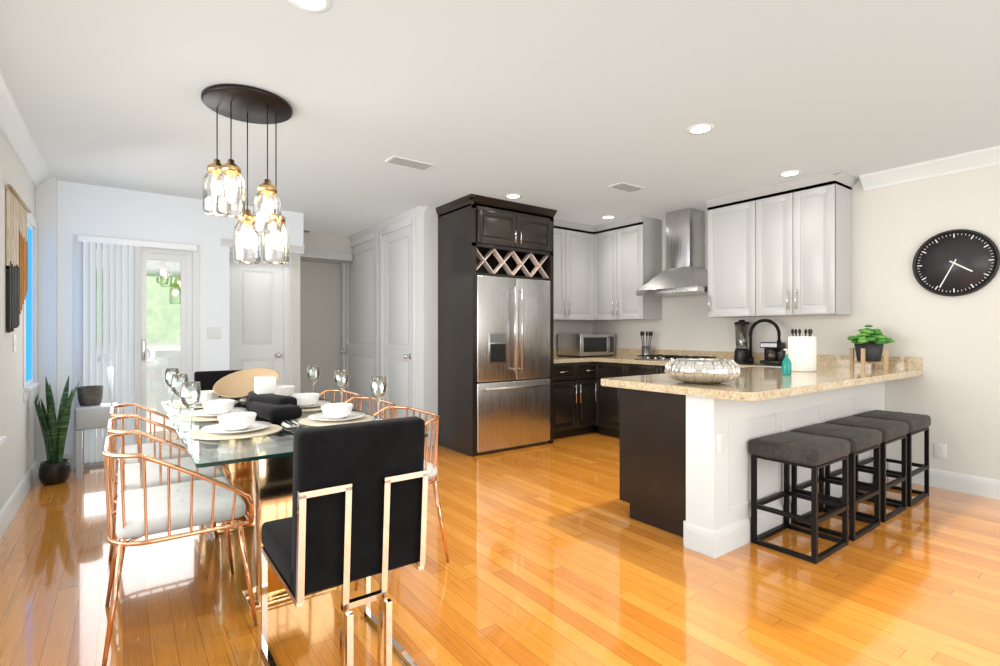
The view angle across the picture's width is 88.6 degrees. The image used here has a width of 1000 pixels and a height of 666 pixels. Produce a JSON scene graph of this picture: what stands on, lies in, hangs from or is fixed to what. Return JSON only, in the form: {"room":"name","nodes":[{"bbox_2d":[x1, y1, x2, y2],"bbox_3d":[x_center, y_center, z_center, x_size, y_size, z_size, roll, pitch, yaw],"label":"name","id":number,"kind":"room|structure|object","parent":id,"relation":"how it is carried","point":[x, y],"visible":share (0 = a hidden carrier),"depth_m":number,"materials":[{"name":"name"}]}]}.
{"room":"kitchen dining room","nodes":[
{"label":"kitchen dining room","id":0,"kind":"room"},
{"bbox_2d":[0,436,5,446],"bbox_3d":[-2.026,-0.158,1.707,0.155,1.705,3.090,0,0,-36],"label":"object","id":1,"kind":"structure","parent":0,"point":[2,438],"depth_m":2.88,"materials":[{"name":"white plastic"}]},
{"bbox_2d":[0,130,35,509],"bbox_3d":[-1.603,-0.065,1.068,0.120,2.550,8.420,0,0,-36],"label":"wall","id":2,"kind":"structure","parent":0,"point":[17,417],"depth_m":3.42,"materials":[{"name":"white paint"}]},
{"bbox_2d":[13,334,15,351],"label":"outlet plates","id":3,"kind":"object","parent":2,"relation":"attached to","point":[14,335],"depth_m":3.44,"materials":[{"name":"white plastic"}]},
{"bbox_2d":[6,184,30,332],"bbox_3d":[-3.325,-0.466,3.544,0.029,0.928,0.850,0,0,-36],"label":"tapestry","id":4,"kind":"object","parent":2,"relation":"attached to","point":[16,215],"visible":1,"depth_m":3.41,"materials":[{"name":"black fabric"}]},
{"bbox_2d":[23,207,38,401],"bbox_3d":[-3.718,-0.215,4.043,0.066,1.450,0.660,0,0,-36],"label":"window","id":5,"kind":"structure","parent":2,"relation":"in","point":[30,302],"depth_m":4.18,"materials":[{"name":"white glass"}]},
{"bbox_2d":[36,176,56,475],"bbox_3d":[-3.900,-0.065,4.406,0.130,2.550,0.120,0,0,-36],"label":"column","id":6,"kind":"structure","parent":0,"point":[46,192],"depth_m":4.36,"materials":[{"name":"white paint"}]},
{"bbox_2d":[57,180,229,468],"bbox_3d":[-3.421,-0.065,4.894,1.480,2.550,0.100,0,0,-36],"label":"wall","id":7,"kind":"structure","parent":0,"point":[83,209],"depth_m":4.84,"materials":[{"name":"white paint"}]},
{"bbox_2d":[74,234,199,468],"bbox_3d":[-3.426,0.165,4.875,0.970,2.090,0.105,0,0,-36],"label":"sliding door","id":8,"kind":"structure","parent":7,"relation":"in","point":[190,260],"depth_m":4.93,"materials":[{"name":"white metal"}]},
{"bbox_2d":[78,235,196,463],"bbox_3d":[-3.376,0.147,4.806,0.910,2.025,0.082,0,0,-36],"label":"vertical blinds","id":9,"kind":"object","parent":7,"relation":"attached to","point":[125,254],"visible":0.89,"depth_m":4.70,"materials":[{"name":"white plastic"}]},
{"bbox_2d":[207,327,220,338],"label":"outlet plates","id":10,"kind":"object","parent":7,"relation":"attached to","point":[215,333],"depth_m":5.20,"materials":[{"name":"white plastic"}]},
{"bbox_2d":[230,204,351,402],"bbox_3d":[-2.671,-0.065,6.512,1.077,2.550,2.452,0,0,5],"label":"wall","id":11,"kind":"structure","parent":0,"point":[315,282],"depth_m":7.24,"materials":[{"name":"white paint"}]},
{"bbox_2d":[230,253,290,385],"bbox_3d":[-2.792,0.158,5.904,0.720,2.105,0.137,0,0,-36],"label":"door","id":12,"kind":"structure","parent":11,"relation":"attached to","point":[260,294],"depth_m":5.94,"materials":[{"name":"white wood"}]},
{"bbox_2d":[353,214,437,432],"bbox_3d":[-1.507,-0.065,6.536,0.170,2.550,2.580,0,0,-36],"label":"wall","id":13,"kind":"structure","parent":0,"point":[426,225],"depth_m":5.50,"materials":[{"name":"white paint"}]},
{"bbox_2d":[341,216,415,418],"bbox_3d":[-1.615,-0.033,6.525,0.138,2.485,2.320,0,0,-36],"label":"closet doors","id":14,"kind":"structure","parent":13,"relation":"attached to","point":[378,286],"depth_m":6.30,"materials":[{"name":"white wood"}]},
{"bbox_2d":[0,0,999,236],"bbox_3d":[0.335,-1.390,3.379,5.980,0.100,10.090,0,0,-36],"label":"ceiling","id":15,"kind":"structure","parent":0,"point":[554,104],"depth_m":2.84,"materials":[{"name":"grey paint"}]},
{"bbox_2d":[201,84,292,264],"bbox_3d":[-1.464,-0.875,2.982,0.480,0.929,0.480,0,0,-36],"label":"pendant light","id":16,"kind":"object","parent":15,"relation":"hanging from","point":[244,103],"visible":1,"depth_m":2.96,"materials":[{"name":"clear glass"}]},
{"bbox_2d":[304,155,644,232],"bbox_3d":[-0.740,-1.335,5.670,2.240,0.009,3.975,0,0,-36],"label":"air vents","id":17,"kind":"object","parent":15,"relation":"attached to","point":[401,161],"depth_m":4.10,"materials":[{"name":"white metal"}]},
{"bbox_2d":[0,430,999,665],"bbox_3d":[0.335,1.260,3.379,5.980,0.100,10.090,0,0,-36],"label":"floor","id":18,"kind":"structure","parent":0,"point":[548,565],"depth_m":2.39,"materials":[{"name":"brown wood"}]},
{"bbox_2d":[34,376,79,484],"bbox_3d":[-3.585,0.776,4.140,0.269,0.869,0.305,0,0,24],"label":"snake plant","id":19,"kind":"object","parent":18,"relation":"on","point":[56,470],"visible":1,"depth_m":4.09,"materials":[{"name":"green plant"}]},
{"bbox_2d":[74,402,117,478],"bbox_3d":[-3.491,0.917,4.440,0.290,0.585,0.330,0,0,-36],"label":"side table","id":20,"kind":"object","parent":18,"relation":"on","point":[96,416],"visible":0.76,"depth_m":4.28,"materials":[{"name":"grey wood"}]},
{"bbox_2d":[77,385,102,405],"bbox_3d":[-3.552,0.543,4.439,0.180,0.160,0.180,0,0,-36],"label":"plant pot","id":21,"kind":"object","parent":20,"relation":"on","point":[86,395],"visible":0.99,"depth_m":4.38,"materials":[{"name":"grey concrete"}]},
{"bbox_2d":[98,353,112,405],"bbox_3d":[-3.434,0.404,4.511,0.277,0.445,0.091,0,0,32],"label":"slim vase","id":22,"kind":"object","parent":20,"relation":"on","point":[110,368],"visible":1,"depth_m":4.51,"materials":[{"name":"white ceramic"}]},
{"bbox_2d":[109,403,189,545],"bbox_3d":[-2.038,0.826,3.094,0.515,0.770,0.580,0,0,-36],"label":"wire chair","id":23,"kind":"object","parent":18,"relation":"on","point":[148,448],"visible":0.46,"depth_m":3.06,"materials":[{"name":"gold metal"}]},
{"bbox_2d":[106,414,229,596],"bbox_3d":[-1.706,0.826,2.643,0.515,0.770,0.580,0,0,-36],"label":"wire chair","id":24,"kind":"object","parent":18,"relation":"on","point":[132,471],"visible":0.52,"depth_m":2.56,"materials":[{"name":"gold metal"}]},
{"bbox_2d":[102,430,257,665],"bbox_3d":[-1.375,0.826,2.191,0.515,0.770,0.580,0,0,-36],"label":"wire chair","id":25,"kind":"object","parent":18,"relation":"on","point":[145,511],"visible":0.98,"depth_m":2.04,"materials":[{"name":"gold metal"}]},
{"bbox_2d":[194,370,240,396],"bbox_3d":[-2.044,0.752,3.881,0.430,0.915,0.555,0,0,-36],"label":"chair","id":26,"kind":"object","parent":18,"relation":"on","point":[207,379],"visible":0.09,"depth_m":3.96,"materials":[{"name":"fabric"}]},
{"bbox_2d":[162,392,427,611],"bbox_3d":[-1.276,0.830,2.835,0.900,0.760,2.020,0,0,-36],"label":"dining table","id":27,"kind":"object","parent":18,"relation":"on","point":[261,467],"visible":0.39,"depth_m":2.30,"materials":[{"name":"clear glass"}]},
{"bbox_2d":[164,365,386,439],"bbox_3d":[-1.347,0.336,2.932,0.894,0.225,1.540,0,0,-36],"label":"tableware","id":28,"kind":"object","parent":27,"relation":"on","point":[266,400],"visible":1,"depth_m":2.71,"materials":[{"name":"white ceramic"}]},
{"bbox_2d":[319,389,361,410],"bbox_3d":[-1.303,0.826,3.684,0.515,0.770,0.580,0,0,-36],"label":"wire chair","id":29,"kind":"object","parent":18,"relation":"on","point":[330,390],"visible":0.14,"depth_m":3.86,"materials":[{"name":"gold metal"}]},
{"bbox_2d":[261,416,427,665],"bbox_3d":[-0.579,0.752,1.861,0.430,0.915,0.555,0,0,-36],"label":"chair","id":30,"kind":"object","parent":18,"relation":"on","point":[360,489],"visible":1,"depth_m":1.67,"materials":[{"name":"fabric"}]},
{"bbox_2d":[344,397,394,418],"bbox_3d":[-0.972,0.826,3.232,0.515,0.770,0.580,0,0,-36],"label":"wire chair","id":31,"kind":"object","parent":18,"relation":"on","point":[351,398],"visible":0.12,"depth_m":3.37,"materials":[{"name":"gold metal"}]},
{"bbox_2d":[355,406,449,590],"bbox_3d":[-0.640,0.826,2.781,0.515,0.770,0.580,0,0,-36],"label":"wire chair","id":32,"kind":"object","parent":18,"relation":"on","point":[432,469],"visible":0.3,"depth_m":2.70,"materials":[{"name":"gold metal"}]},
{"bbox_2d":[436,170,921,558],"bbox_3d":[1.244,-0.064,4.740,2.657,2.548,3.567,0,0,-36],"label":"kitchen","id":33,"kind":"object","parent":18,"relation":"on","point":[507,270],"visible":0.93,"depth_m":5.01,"materials":[{"name":"black"}]},
{"bbox_2d":[476,275,549,454],"bbox_3d":[-0.014,0.314,5.542,0.960,1.768,0.724,0,0,-36],"label":"refrigerator","id":34,"kind":"object","parent":33,"relation":"in","point":[513,312],"depth_m":5.25,"materials":[{"name":"grey metal"}]},
{"bbox_2d":[558,334,614,356],"bbox_3d":[1.114,0.151,6.515,0.610,0.285,0.457,0,0,-36],"label":"microwave","id":35,"kind":"object","parent":33,"relation":"on","point":[579,345],"visible":0.94,"depth_m":6.34,"materials":[{"name":"silver metal"}]},
{"bbox_2d":[640,331,652,357],"bbox_3d":[1.726,0.136,6.036,0.155,0.316,0.128,0,0,-36],"label":"utensil crock","id":36,"kind":"object","parent":33,"relation":"on","point":[646,350],"visible":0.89,"depth_m":5.99,"materials":[{"name":"grey metal"}]},
{"bbox_2d":[636,208,707,296],"bbox_3d":[1.955,-0.878,5.593,0.500,0.916,0.760,0,0,-36],"label":"range hood","id":37,"kind":"object","parent":33,"relation":"attached to","point":[685,274],"depth_m":5.57,"materials":[{"name":"silver metal"}]},
{"bbox_2d":[665,358,740,383],"bbox_3d":[1.204,0.225,3.056,0.423,0.137,0.423,0,0,-36],"label":"decorative bowl","id":38,"kind":"object","parent":33,"relation":"on","point":[698,371],"visible":1,"depth_m":2.91,"materials":[{"name":"silver metal"}]},
{"bbox_2d":[554,348,921,400],"bbox_3d":[1.244,0.268,4.740,2.657,0.145,3.567,0,0,-36],"label":"countertop","id":39,"kind":"structure","parent":33,"relation":"on","point":[754,383],"depth_m":3.47,"materials":[{"name":"stone"}]},
{"bbox_2d":[634,354,715,360],"bbox_3d":[1.907,0.272,5.558,0.500,0.046,0.720,0,0,-36],"label":"cooktop","id":40,"kind":"object","parent":39,"relation":"in","point":[660,357],"depth_m":5.50,"materials":[{"name":"silver metal"}]},
{"bbox_2d":[734,320,749,362],"bbox_3d":[2.428,0.081,5.140,0.148,0.425,0.148,0,0,-36],"label":"blender","id":41,"kind":"object","parent":33,"relation":"on","point":[741,327],"visible":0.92,"depth_m":5.09,"materials":[{"name":"black plastic"}]},
{"bbox_2d":[737,319,781,366],"bbox_3d":[2.432,0.079,4.727,0.396,0.431,0.500,0,0,-36],"label":"sink faucet","id":42,"kind":"object","parent":33,"relation":"on","point":[750,360],"depth_m":4.84,"materials":[{"name":"black metal"}]},
{"bbox_2d":[760,342,784,363],"bbox_3d":[2.624,0.191,4.931,0.142,0.205,0.180,0,0,-36],"label":"coffee maker","id":43,"kind":"object","parent":33,"relation":"on","point":[771,356],"visible":0.84,"depth_m":4.89,"materials":[{"name":"black plastic"}]},
{"bbox_2d":[782,349,791,374],"bbox_3d":[2.018,0.203,3.604,0.060,0.182,0.060,0,0,-36],"label":"soap bottle","id":44,"kind":"object","parent":33,"relation":"on","point":[786,363],"visible":1,"depth_m":3.58,"materials":[{"name":"teal glass"}]},
{"bbox_2d":[788,329,815,371],"bbox_3d":[2.337,0.131,3.963,0.192,0.327,0.191,0,0,-36],"label":"utensil canister","id":45,"kind":"object","parent":33,"relation":"on","point":[801,349],"visible":0.94,"depth_m":3.89,"materials":[{"name":"white ceramic"}]},
{"bbox_2d":[847,325,894,369],"bbox_3d":[2.996,0.113,4.159,0.361,0.362,0.323,0,0,-36],"label":"planter","id":46,"kind":"object","parent":33,"relation":"on","point":[868,345],"visible":1,"depth_m":4.09,"materials":[{"name":"beige wood"}]},
{"bbox_2d":[749,431,850,563],"bbox_3d":[1.720,0.909,2.941,0.460,0.602,0.370,0,0,-36],"label":"stool","id":47,"kind":"object","parent":18,"relation":"on","point":[815,452],"visible":1,"depth_m":2.88,"materials":[{"name":"black metal"}]},
{"bbox_2d":[791,423,881,540],"bbox_3d":[2.121,0.909,3.236,0.460,0.602,0.370,0,0,-36],"label":"stool","id":48,"kind":"object","parent":18,"relation":"on","point":[861,440],"visible":0.85,"depth_m":3.17,"materials":[{"name":"black metal"}]},
{"bbox_2d":[825,416,908,522],"bbox_3d":[2.522,0.909,3.530,0.460,0.602,0.370,0,0,-36],"label":"stool","id":49,"kind":"object","parent":18,"relation":"on","point":[892,431],"visible":0.69,"depth_m":3.45,"materials":[{"name":"black metal"}]},
{"bbox_2d":[853,410,930,506],"bbox_3d":[2.922,0.909,3.824,0.460,0.602,0.370,0,0,-36],"label":"stool","id":50,"kind":"object","parent":18,"relation":"on","point":[917,423],"visible":0.65,"depth_m":3.75,"materials":[{"name":"grey fabric"}]},
{"bbox_2d":[554,320,592,347],"bbox_3d":[0.257,-0.065,6.306,2.400,2.550,0.120,0,0,-36],"label":"wall","id":51,"kind":"structure","parent":0,"point":[560,327],"depth_m":6.73,"materials":[{"name":"white paint"}]},
{"bbox_2d":[593,165,999,479],"bbox_3d":[3.424,-0.065,4.122,0.120,2.550,7.390,0,0,-36],"label":"wall","id":52,"kind":"structure","parent":0,"point":[957,338],"depth_m":4.11,"materials":[{"name":"white paint"}]},
{"bbox_2d":[0,68,999,260],"bbox_3d":[0.335,-1.115,3.379,5.740,0.450,9.850,0,0,-36],"label":"crown molding","id":53,"kind":"structure","parent":52,"relation":"attached to","point":[13,125],"depth_m":3.96,"materials":[{"name":"white wood"}]},
{"bbox_2d":[0,432,999,538],"bbox_3d":[0.335,1.140,3.379,5.740,0.140,9.850,0,0,-36],"label":"baseboard","id":54,"kind":"structure","parent":52,"relation":"attached to","point":[964,483],"depth_m":3.86,"materials":[{"name":"white wood"}]},
{"bbox_2d":[934,443,945,458],"label":"outlet plates","id":55,"kind":"object","parent":52,"relation":"attached to","point":[939,449],"depth_m":3.99,"materials":[{"name":"white plastic"}]},
{"bbox_2d":[912,229,999,296],"bbox_3d":[3.476,-0.535,3.918,0.034,0.510,0.510,0,0,-36],"label":"wall clock","id":56,"kind":"object","parent":52,"relation":"attached to","point":[957,262],"visible":1,"depth_m":3.90,"materials":[{"name":"black plastic"}]},
{"label":"outside","id":57,"kind":"structure","parent":0,"visible":0},
{"bbox_2d":[96,250,180,436],"bbox_3d":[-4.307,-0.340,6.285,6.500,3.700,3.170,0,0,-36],"label":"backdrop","id":58,"kind":"structure","parent":57,"point":[163,277],"depth_m":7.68,"materials":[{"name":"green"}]}
]}

